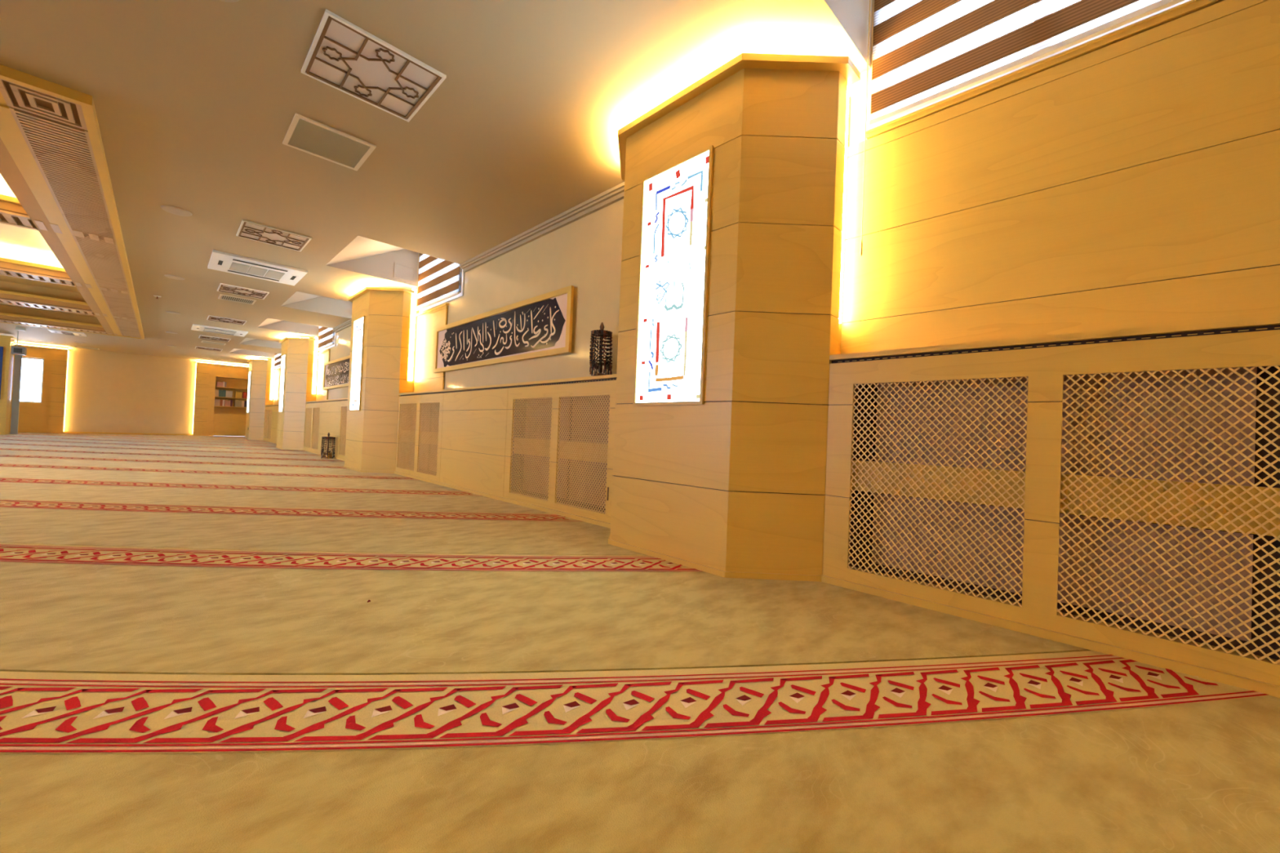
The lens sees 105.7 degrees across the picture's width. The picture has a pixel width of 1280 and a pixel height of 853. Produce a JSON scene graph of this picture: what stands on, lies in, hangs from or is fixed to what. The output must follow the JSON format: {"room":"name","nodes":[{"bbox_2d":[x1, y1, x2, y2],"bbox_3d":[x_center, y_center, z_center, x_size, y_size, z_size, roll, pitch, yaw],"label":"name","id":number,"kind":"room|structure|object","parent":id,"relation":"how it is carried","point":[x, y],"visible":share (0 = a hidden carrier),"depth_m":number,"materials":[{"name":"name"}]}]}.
{"room":"mosque","nodes":[
{"label":"mosque","id":0,"kind":"room"},
{"bbox_2d":[0,64,144,339],"bbox_3d":[-10.455,-2.492,5.883,6.005,0.372,13.655,3,-1,-45],"label":"ceiling","id":1,"kind":"structure","parent":0,"point":[64,264],"depth_m":5.05,"materials":[{"name":"brown wood"}]},
{"bbox_2d":[14,342,248,366],"bbox_3d":[-18.761,-1.605,15.627,10.550,3.600,0.150,3,-1,-45],"label":"wall","id":2,"kind":"structure","parent":0,"point":[15,343],"depth_m":15.66,"materials":[{"name":"white paint"}]},
{"bbox_2d":[19,356,44,403],"bbox_3d":[-18.910,-1.434,15.070,0.510,1.390,0.060,3,-1,-45],"label":"window","id":3,"kind":"structure","parent":2,"relation":"in","point":[22,357],"depth_m":15.19,"materials":[{"name":"white plastic"}]},
{"bbox_2d":[63,351,68,431],"bbox_3d":[-18.290,-1.139,15.471,0.012,2.580,0.030,3,-1,-45],"label":"light strip","id":4,"kind":"object","parent":2,"relation":"attached to","point":[68,351],"visible":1,"depth_m":15.46,"materials":[{"name":"white plastic"}]},
{"bbox_2d":[8,343,248,435],"bbox_3d":[-18.611,-1.138,15.343,10.000,2.670,0.479,3,-1,-45],"label":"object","id":5,"kind":"structure","parent":2,"relation":"attached to","point":[46,416],"depth_m":15.25,"materials":[{"name":"brown wood"}]},
{"bbox_2d":[63,346,196,435],"bbox_3d":[-17.357,-1.107,16.670,3.020,2.748,0.345,3,-1,-45],"label":"wall panel","id":6,"kind":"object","parent":2,"relation":"attached to","point":[108,392],"depth_m":16.46,"materials":[{"name":"brown wood"}]},
{"bbox_2d":[192,362,196,427],"bbox_3d":[-16.148,-1.021,17.588,0.012,2.580,0.030,3,-1,-45],"label":"light strip","id":7,"kind":"object","parent":2,"relation":"attached to","point":[196,362],"visible":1,"depth_m":17.58,"materials":[{"name":"white plastic"}]},
{"bbox_2d":[0,0,872,365],"bbox_3d":[-6.171,-2.695,2.978,10.600,0.910,36.400,3,-1,-45],"label":"ceiling","id":8,"kind":"structure","parent":0,"point":[196,102],"depth_m":3.25,"materials":[{"name":"beige paint"}]},
{"bbox_2d":[10,331,26,355],"bbox_3d":[-16.350,-2.196,12.786,0.220,0.609,0.260,3,-1,-45],"label":"box","id":9,"kind":"object","parent":8,"relation":"hanging from","point":[15,350],"visible":1,"depth_m":12.72,"materials":[{"name":"grey metal"}]},
{"bbox_2d":[15,327,26,331],"bbox_3d":[-15.541,-2.446,12.180,0.140,0.064,0.150,3,-1,-45],"label":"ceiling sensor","id":10,"kind":"object","parent":8,"relation":"attached to","point":[16,328],"visible":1,"depth_m":12.15,"materials":[{"name":"white plastic"}]},
{"bbox_2d":[48,328,86,336],"bbox_3d":[-14.821,-2.421,12.574,0.600,0.044,0.600,3,-1,-45],"label":"air conditioner","id":11,"kind":"object","parent":8,"relation":"attached to","point":[52,331],"visible":1,"depth_m":12.51,"materials":[{"name":"white plastic"}]},
{"bbox_2d":[72,345,99,349],"bbox_3d":[-17.612,-2.506,15.439,0.550,0.011,0.400,3,-1,-45],"label":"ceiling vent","id":12,"kind":"object","parent":8,"relation":"in","point":[73,345],"visible":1,"depth_m":15.41,"materials":[{"name":"beige metal"}]},
{"bbox_2d":[165,311,180,314],"bbox_3d":[-9.263,-2.255,9.633,0.220,0.017,0.220,3,-1,-45],"label":"ceiling disc","id":13,"kind":"object","parent":8,"relation":"attached to","point":[169,312],"visible":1,"depth_m":9.61,"materials":[{"name":"paint"}]},
{"bbox_2d":[164,274,184,279],"bbox_3d":[-6.862,-2.196,7.156,0.220,0.017,0.220,3,-1,-45],"label":"ceiling disc","id":14,"kind":"object","parent":8,"relation":"attached to","point":[173,277],"visible":1,"depth_m":7.12,"materials":[{"name":"paint"}]},
{"bbox_2d":[160,204,192,216],"bbox_3d":[-4.609,-2.140,4.827,0.230,0.017,0.230,3,-1,-45],"label":"ceiling disc","id":15,"kind":"object","parent":8,"relation":"attached to","point":[171,209],"visible":1,"depth_m":4.80,"materials":[{"name":"paint"}]},
{"bbox_2d":[195,346,222,351],"bbox_3d":[-12.943,-2.330,14.570,0.600,0.015,0.600,3,-1,-45],"label":"recessed light","id":16,"kind":"object","parent":8,"relation":"in","point":[196,347],"visible":1,"depth_m":14.55,"materials":[{"name":"plastic"}]},
{"bbox_2d":[200,340,226,345],"bbox_3d":[-11.742,-2.302,13.367,0.500,0.011,0.400,3,-1,-45],"label":"ceiling vent","id":17,"kind":"object","parent":8,"relation":"in","point":[202,341],"visible":1,"depth_m":13.34,"materials":[{"name":"white metal"}]},
{"bbox_2d":[203,341,224,344],"bbox_3d":[-11.742,-2.303,13.367,0.444,0.010,0.344,3,-1,-45],"label":"grille","id":18,"kind":"object","parent":17,"relation":"attached to","point":[209,342],"depth_m":13.34,"materials":[{"name":"white metal"}]},
{"bbox_2d":[198,334,231,342],"bbox_3d":[-11.034,-2.283,12.591,0.600,0.015,0.600,3,-1,-45],"label":"ceiling vent","id":19,"kind":"object","parent":8,"relation":"in","point":[201,336],"visible":1,"depth_m":12.58,"materials":[{"name":"plastic"}]},
{"bbox_2d":[200,335,228,341],"bbox_3d":[-11.033,-2.288,12.592,0.568,0.005,0.568,3,-1,-45],"label":"diffuser","id":20,"kind":"object","parent":19,"relation":"attached to","point":[206,337],"depth_m":12.59,"materials":[{"name":"plastic"}]},
{"bbox_2d":[191,324,248,337],"bbox_3d":[-9.858,-2.240,11.385,0.960,0.044,0.830,3,-1,-45],"label":"air conditioner","id":21,"kind":"object","parent":8,"relation":"attached to","point":[195,327],"visible":1,"depth_m":11.28,"materials":[{"name":"white plastic"}]},
{"bbox_2d":[204,328,235,334],"bbox_3d":[-9.886,-2.230,11.413,0.544,0.006,0.310,3,-1,-45],"label":"return grille","id":22,"kind":"object","parent":21,"relation":"attached to","point":[207,330],"depth_m":11.40,"materials":[{"name":"white metal"}]},
{"bbox_2d":[206,315,247,324],"bbox_3d":[-8.653,-2.224,10.164,0.600,0.015,0.600,3,-1,-45],"label":"recessed light","id":23,"kind":"object","parent":8,"relation":"in","point":[211,317],"visible":1,"depth_m":10.15,"materials":[{"name":"plastic"}]},
{"bbox_2d":[220,0,239,2],"bbox_3d":[-2.000,-2.074,2.261,0.230,0.017,0.230,3,-1,-45],"label":"ceiling disc","id":24,"kind":"object","parent":8,"relation":"attached to","point":[228,1],"visible":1,"depth_m":2.36,"materials":[{"name":"paint"}]},
{"bbox_2d":[217,293,256,304],"bbox_3d":[-6.928,-2.184,8.348,0.475,0.011,0.410,3,-1,-45],"label":"ceiling vent","id":25,"kind":"object","parent":8,"relation":"in","point":[221,296],"visible":1,"depth_m":8.34,"materials":[{"name":"white metal"}]},
{"bbox_2d":[220,295,253,303],"bbox_3d":[-6.928,-2.185,8.348,0.419,0.009,0.354,3,-1,-45],"label":"grille","id":26,"kind":"object","parent":25,"relation":"attached to","point":[229,298],"depth_m":8.34,"materials":[{"name":"white metal"}]},
{"bbox_2d":[217,283,269,299],"bbox_3d":[-6.378,-2.168,7.802,0.600,0.015,0.600,3,-1,-45],"label":"recessed light","id":27,"kind":"object","parent":8,"relation":"in","point":[226,288],"visible":1,"depth_m":7.79,"materials":[{"name":"plastic"}]},
{"bbox_2d":[220,284,265,297],"bbox_3d":[-6.378,-2.173,7.802,0.568,0.005,0.568,3,-1,-45],"label":"diffuser","id":28,"kind":"object","parent":27,"relation":"attached to","point":[231,289],"depth_m":7.79,"materials":[{"name":"plastic"}]},
{"bbox_2d":[207,249,307,285],"bbox_3d":[-5.189,-2.124,6.588,0.970,0.044,0.940,3,-1,-45],"label":"air conditioner","id":29,"kind":"object","parent":8,"relation":"attached to","point":[223,261],"visible":1,"depth_m":6.50,"materials":[{"name":"white plastic"}]},
{"bbox_2d":[229,262,284,279],"bbox_3d":[-5.217,-2.115,6.616,0.554,0.006,0.420,3,-1,-45],"label":"return grille","id":30,"kind":"object","parent":29,"relation":"attached to","point":[235,266],"depth_m":6.60,"materials":[{"name":"white metal"}]},
{"bbox_2d":[235,219,311,251],"bbox_3d":[-4.072,-2.111,5.400,0.600,0.015,0.600,3,-1,-45],"label":"recessed light","id":31,"kind":"object","parent":8,"relation":"in","point":[247,229],"visible":1,"depth_m":5.38,"materials":[{"name":"plastic"}]},
{"bbox_2d":[282,112,376,170],"bbox_3d":[-2.282,-2.069,3.564,0.490,0.011,0.490,3,-1,-45],"label":"ceiling vent","id":32,"kind":"object","parent":8,"relation":"in","point":[306,135],"visible":1,"depth_m":3.54,"materials":[{"name":"white metal"}]},
{"bbox_2d":[301,8,446,122],"bbox_3d":[-1.548,-2.049,2.820,0.600,0.015,0.600,3,-1,-45],"label":"panel","id":33,"kind":"object","parent":8,"relation":"in","point":[342,55],"visible":1,"depth_m":2.79,"materials":[{"name":"white plastic"}]},
{"bbox_2d":[393,262,414,282],"bbox_3d":[-3.405,-2.229,7.017,0.280,0.220,0.008,3,-1,-45],"label":"access panel","id":34,"kind":"object","parent":8,"relation":"attached to","point":[403,272],"visible":1,"depth_m":7.02,"materials":[{"name":"beige paint"}]},
{"bbox_2d":[274,0,875,399],"bbox_3d":[-2.569,-1.091,6.570,0.160,3.600,36.000,3,-1,-45],"label":"wall","id":35,"kind":"structure","parent":0,"point":[584,254],"depth_m":4.58,"materials":[{"name":"white paint"}]},
{"bbox_2d":[272,368,279,404],"bbox_3d":[-11.864,-1.278,15.843,0.044,1.187,1.065,3,-1,-45],"label":"trim","id":36,"kind":"structure","parent":35,"relation":"attached to","point":[277,372],"depth_m":15.82,"materials":[{"name":"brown wood"}]},
{"bbox_2d":[275,353,280,368],"bbox_3d":[-11.604,-2.366,15.728,0.102,0.945,1.430,3,-1,-45],"label":"window","id":37,"kind":"structure","parent":35,"relation":"in","point":[278,354],"depth_m":16.17,"materials":[{"name":"white plastic"}]},
{"bbox_2d":[272,353,280,379],"bbox_3d":[-11.694,-2.027,15.668,0.070,1.610,1.434,3,-1,-45],"label":"zebra blind","id":38,"kind":"object","parent":37,"relation":"attached to","point":[278,357],"visible":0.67,"depth_m":15.76,"materials":[{"name":"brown fabric"}]},
{"bbox_2d":[315,348,330,400],"bbox_3d":[-7.410,-1.166,11.328,0.044,1.187,1.065,3,-1,-45],"label":"trim","id":39,"kind":"structure","parent":35,"relation":"attached to","point":[323,356],"depth_m":11.38,"materials":[{"name":"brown wood"}]},
{"bbox_2d":[320,326,336,351],"bbox_3d":[-7.151,-2.254,11.214,0.102,0.945,1.425,3,-1,-45],"label":"window","id":40,"kind":"structure","parent":35,"relation":"in","point":[333,335],"depth_m":11.20,"materials":[{"name":"white plastic"}]},
{"bbox_2d":[315,326,333,379],"bbox_3d":[-7.240,-1.916,11.153,0.070,1.610,1.429,3,-1,-45],"label":"zebra blind","id":41,"kind":"object","parent":40,"relation":"attached to","point":[330,332],"visible":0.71,"depth_m":11.21,"materials":[{"name":"brown fabric"}]},
{"bbox_2d":[322,355,350,390],"bbox_3d":[-6.163,-1.119,10.037,0.030,0.610,3.085,3,-1,-45],"label":"frame","id":42,"kind":"object","parent":35,"relation":"attached to","point":[335,372],"visible":0.59,"depth_m":10.33,"materials":[{"name":"brown wood"}]},
{"bbox_2d":[413,302,448,391],"bbox_3d":[-2.955,-1.055,6.812,0.044,1.187,1.065,3,-1,-45],"label":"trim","id":43,"kind":"structure","parent":35,"relation":"attached to","point":[424,378],"depth_m":6.85,"materials":[{"name":"brown wood"}]},
{"bbox_2d":[419,253,464,312],"bbox_3d":[-2.693,-2.143,6.696,0.102,0.945,1.430,3,-1,-45],"label":"window","id":44,"kind":"structure","parent":35,"relation":"in","point":[460,277],"depth_m":6.75,"materials":[{"name":"white glass"}]},
{"bbox_2d":[413,253,459,357],"bbox_3d":[-2.783,-1.805,6.635,0.070,1.610,1.434,3,-1,-45],"label":"zebra blind","id":45,"kind":"object","parent":44,"relation":"attached to","point":[455,286],"visible":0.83,"depth_m":6.68,"materials":[{"name":"brown fabric"}]},
{"bbox_2d":[312,181,624,341],"bbox_3d":[-5.534,-2.075,9.459,0.075,0.084,15.990,3,-1,-45],"label":"trim","id":46,"kind":"structure","parent":35,"relation":"attached to","point":[615,193],"depth_m":4.76,"materials":[{"name":"beige paint"}]},
{"bbox_2d":[433,285,573,373],"bbox_3d":[-1.709,-1.008,5.521,0.030,0.610,3.085,3,-1,-45],"label":"frame","id":47,"kind":"object","parent":35,"relation":"attached to","point":[540,326],"visible":1,"depth_m":5.19,"materials":[{"name":"brown wood"}]},
{"bbox_2d":[871,0,1190,128],"bbox_3d":[1.793,-2.031,2.148,0.102,0.945,1.412,3,-1,-45],"label":"window","id":48,"kind":"structure","parent":35,"relation":"in","point":[1042,8],"depth_m":2.54,"materials":[{"name":"white glass"}]},
{"bbox_2d":[859,0,1184,256],"bbox_3d":[1.703,-1.692,2.088,0.070,1.610,1.416,3,-1,-45],"label":"zebra blind","id":49,"kind":"object","parent":48,"relation":"attached to","point":[1081,12],"visible":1,"depth_m":2.26,"materials":[{"name":"brown fabric"}]},
{"bbox_2d":[866,0,1223,139],"bbox_3d":[1.736,-1.553,2.089,0.038,0.030,1.470,3,-1,-45],"label":"trim","id":50,"kind":"structure","parent":35,"relation":"attached to","point":[1192,6],"depth_m":2.06,"materials":[{"name":"brown wood"}]},
{"bbox_2d":[840,0,1279,354],"bbox_3d":[2.372,-0.921,1.426,0.025,1.186,3.531,3,-1,-45],"label":"wall panel","id":51,"kind":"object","parent":35,"relation":"attached to","point":[1134,181],"depth_m":1.97,"materials":[{"name":"brown wood"}]},
{"bbox_2d":[0,431,1279,852],"bbox_3d":[-6.359,0.532,2.872,10.467,0.063,36.200,3,-1,-45],"label":"floor","id":52,"kind":"structure","parent":0,"point":[195,656],"depth_m":1.31,"materials":[{"name":"beige carpet"}]},
{"bbox_2d":[0,335,17,435],"bbox_3d":[-17.499,-1.124,12.985,0.870,2.660,0.600,3,-1,-45],"label":"column","id":53,"kind":"structure","parent":52,"relation":"on","point":[6,342],"depth_m":13.07,"materials":[{"name":"brown wood"}]},
{"bbox_2d":[0,346,3,397],"bbox_3d":[-17.318,-1.445,12.783,0.620,1.410,0.029,3,-1,-45],"label":"notice board","id":54,"kind":"object","parent":53,"relation":"attached to","point":[1,348],"visible":1,"depth_m":12.98,"materials":[{"name":"blue fabric"}]},
{"bbox_2d":[9,355,22,434],"bbox_3d":[-17.375,-0.906,13.520,0.125,2.250,0.040,3,-1,-45],"label":"door","id":55,"kind":"structure","parent":52,"relation":"on","point":[18,358],"depth_m":13.51,"materials":[{"name":"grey metal"}]},
{"bbox_2d":[206,364,248,435],"bbox_3d":[-15.535,-0.955,18.415,1.299,2.640,0.425,3,-1,-45],"label":"bookcase","id":56,"kind":"object","parent":52,"relation":"on","point":[222,420],"visible":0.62,"depth_m":18.29,"materials":[{"name":"brown wood"}]},
{"bbox_2d":[213,413,246,415],"bbox_3d":[-15.521,-0.466,18.433,1.013,0.025,0.394,3,-1,-45],"label":"countertop","id":57,"kind":"structure","parent":56,"relation":"on","point":[214,413],"depth_m":18.27,"materials":[{"name":"brown wood"}]},
{"bbox_2d":[244,358,275,439],"bbox_3d":[-13.001,-0.921,16.549,0.637,2.719,1.702,3,-1,-45],"label":"pillar","id":58,"kind":"structure","parent":52,"relation":"on","point":[262,383],"depth_m":16.05,"materials":[{"name":"brown wood"}]},
{"bbox_2d":[246,370,251,413],"bbox_3d":[-13.185,-1.161,16.362,0.015,1.407,0.538,3,-1,-45],"label":"panel","id":59,"kind":"object","parent":58,"relation":"attached to","point":[250,371],"visible":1,"depth_m":16.35,"materials":[{"name":"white glass"}]},
{"bbox_2d":[262,404,278,444],"bbox_3d":[-10.670,-0.064,14.414,0.240,1.131,4.750,3,-1,-45],"label":"base cabinet","id":60,"kind":"object","parent":52,"relation":"on","point":[271,413],"visible":0.44,"depth_m":15.07,"materials":[{"name":"brown wood"}]},
{"bbox_2d":[275,337,319,450],"bbox_3d":[-8.547,-0.810,12.034,0.637,2.719,1.702,3,-1,-45],"label":"pillar","id":61,"kind":"structure","parent":52,"relation":"on","point":[301,356],"depth_m":11.54,"materials":[{"name":"brown wood"}]},
{"bbox_2d":[278,353,286,412],"bbox_3d":[-8.731,-1.049,11.846,0.015,1.407,0.538,3,-1,-45],"label":"panel","id":62,"kind":"object","parent":61,"relation":"attached to","point":[283,357],"visible":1,"depth_m":11.83,"materials":[{"name":"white glass"}]},
{"bbox_2d":[302,400,347,461],"bbox_3d":[-6.215,0.048,9.899,0.240,1.131,4.750,3,-1,-45],"label":"base cabinet","id":63,"kind":"object","parent":52,"relation":"on","point":[329,416],"visible":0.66,"depth_m":10.04,"materials":[{"name":"brown wood"}]},
{"bbox_2d":[305,398,347,402],"bbox_3d":[-6.184,-0.530,9.915,0.237,0.025,4.750,3,-1,-45],"label":"ledge","id":64,"kind":"object","parent":63,"relation":"on","point":[339,398],"visible":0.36,"depth_m":9.97,"materials":[{"name":"brown wood"}]},
{"bbox_2d":[321,432,333,458],"bbox_3d":[-5.981,0.362,9.310,0.221,0.500,0.221,3,-1,-45],"label":"stand","id":65,"kind":"object","parent":52,"relation":"on","point":[328,434],"visible":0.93,"depth_m":9.27,"materials":[{"name":"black metal"}]},
{"bbox_2d":[343,286,419,473],"bbox_3d":[-4.092,-0.698,7.518,0.637,2.719,1.702,3,-1,-45],"label":"pillar","id":66,"kind":"structure","parent":52,"relation":"on","point":[390,318],"depth_m":7.02,"materials":[{"name":"brown wood"}]},
{"bbox_2d":[349,315,364,411],"bbox_3d":[-4.276,-0.938,7.331,0.015,1.407,0.538,3,-1,-45],"label":"panel","id":67,"kind":"object","parent":66,"relation":"attached to","point":[358,323],"visible":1,"depth_m":7.32,"materials":[{"name":"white glass"}]},
{"bbox_2d":[394,377,616,528],"bbox_3d":[-1.760,0.159,5.383,0.240,1.131,4.750,3,-1,-45],"label":"radiator cover","id":68,"kind":"object","parent":52,"relation":"on","point":[544,447],"visible":0.99,"depth_m":4.65,"materials":[{"name":"brown wood"}]},
{"bbox_2d":[399,373,617,395],"bbox_3d":[-1.730,-0.419,5.399,0.237,0.025,4.750,3,-1,-45],"label":"ledge","id":69,"kind":"object","parent":68,"relation":"on","point":[606,376],"visible":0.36,"depth_m":4.58,"materials":[{"name":"brown wood"}]},
{"bbox_2d":[591,322,611,376],"bbox_3d":[-0.320,-0.627,3.982,0.176,0.460,0.176,3,-1,-45],"label":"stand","id":70,"kind":"object","parent":69,"relation":"on","point":[602,326],"visible":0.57,"depth_m":3.97,"materials":[{"name":"brown wood"}]},
{"bbox_2d":[589,330,593,369],"bbox_3d":[-0.395,-0.620,3.950,0.037,0.322,0.030,2,-1,10],"label":"beads","id":71,"kind":"object","parent":70,"relation":"hanging from","point":[592,331],"visible":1,"depth_m":3.94},
{"bbox_2d":[589,330,595,374],"bbox_3d":[-0.388,-0.602,3.932,0.038,0.361,0.029,2,-1,-4],"label":"beads","id":72,"kind":"object","parent":70,"relation":"hanging from","point":[591,342],"visible":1,"depth_m":3.93},
{"bbox_2d":[591,333,595,375],"bbox_3d":[-0.391,-0.600,4.010,0.015,0.362,0.040,0,-2,43],"label":"beads","id":73,"kind":"object","parent":70,"relation":"hanging from","point":[593,334],"visible":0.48,"depth_m":4.01},
{"bbox_2d":[591,329,596,374],"bbox_3d":[-0.372,-0.601,3.920,0.040,0.362,0.015,3,-1,29],"label":"beads","id":74,"kind":"object","parent":70,"relation":"hanging from","point":[594,332],"visible":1,"depth_m":3.91},
{"bbox_2d":[593,329,598,375],"bbox_3d":[-0.355,-0.597,3.916,0.043,0.370,0.022,2,-1,39],"label":"beads","id":75,"kind":"object","parent":70,"relation":"hanging from","point":[597,331],"visible":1,"depth_m":3.92},
{"bbox_2d":[594,335,599,373],"bbox_3d":[-0.364,-0.599,4.047,0.041,0.362,0.019,2,-1,-9],"label":"beads","id":76,"kind":"object","parent":70,"relation":"hanging from","point":[597,335],"visible":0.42,"depth_m":4.04},
{"bbox_2d":[595,329,600,375],"bbox_3d":[-0.336,-0.589,3.906,0.040,0.384,0.015,4,-1,-42],"label":"beads","id":77,"kind":"object","parent":70,"relation":"hanging from","point":[599,331],"visible":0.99,"depth_m":3.90},
{"bbox_2d":[599,329,603,373],"bbox_3d":[-0.314,-0.604,3.905,0.040,0.351,0.015,3,-1,43],"label":"beads","id":78,"kind":"object","parent":70,"relation":"hanging from","point":[602,331],"visible":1,"depth_m":3.90},
{"bbox_2d":[602,329,606,369],"bbox_3d":[-0.285,-0.618,3.910,0.042,0.320,0.024,3,-1,-31],"label":"beads","id":79,"kind":"object","parent":70,"relation":"hanging from","point":[604,331],"visible":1,"depth_m":3.90},
{"bbox_2d":[602,330,608,373],"bbox_3d":[-0.278,-0.603,3.919,0.042,0.350,0.018,2,-1,0],"label":"beads","id":80,"kind":"object","parent":70,"relation":"hanging from","point":[606,331],"visible":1,"depth_m":3.92},
{"bbox_2d":[604,330,609,371],"bbox_3d":[-0.263,-0.610,3.930,0.023,0.334,0.041,2,-1,15],"label":"beads","id":81,"kind":"object","parent":70,"relation":"hanging from","point":[608,331],"visible":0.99,"depth_m":3.92},
{"bbox_2d":[608,331,611,370],"bbox_3d":[-0.246,-0.614,3.948,0.018,0.322,0.042,3,-1,-29],"label":"beads","id":82,"kind":"object","parent":70,"relation":"hanging from","point":[610,345],"visible":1,"depth_m":3.94},
{"bbox_2d":[609,332,612,374],"bbox_3d":[-0.239,-0.594,3.974,0.015,0.363,0.040,1,0,10],"label":"beads","id":83,"kind":"object","parent":70,"relation":"hanging from","point":[611,332],"visible":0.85,"depth_m":3.97},
{"bbox_2d":[608,53,860,582],"bbox_3d":[0.362,-0.587,3.003,0.637,2.719,1.702,3,-1,-45],"label":"pillar","id":84,"kind":"structure","parent":52,"relation":"on","point":[731,485],"depth_m":2.51,"materials":[{"name":"brown wood"}]},
{"bbox_2d":[632,145,713,405],"bbox_3d":[0.178,-0.826,2.815,0.015,1.407,0.538,3,-1,-45],"label":"panel","id":85,"kind":"object","parent":84,"relation":"attached to","point":[676,200],"visible":1,"depth_m":2.79,"materials":[{"name":"glass"}]},
{"bbox_2d":[821,324,1279,697],"bbox_3d":[2.254,0.259,1.314,0.240,1.131,3.496,3,-1,-45],"label":"radiator cover","id":86,"kind":"object","parent":52,"relation":"on","point":[1120,497],"visible":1,"depth_m":1.84,"materials":[{"name":"brown wood"}]},
{"bbox_2d":[829,315,1279,360],"bbox_3d":[2.284,-0.319,1.330,0.237,0.025,3.496,3,-1,-45],"label":"ledge","id":87,"kind":"object","parent":86,"relation":"on","point":[1268,320],"visible":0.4,"depth_m":1.81,"materials":[{"name":"brown wood"}]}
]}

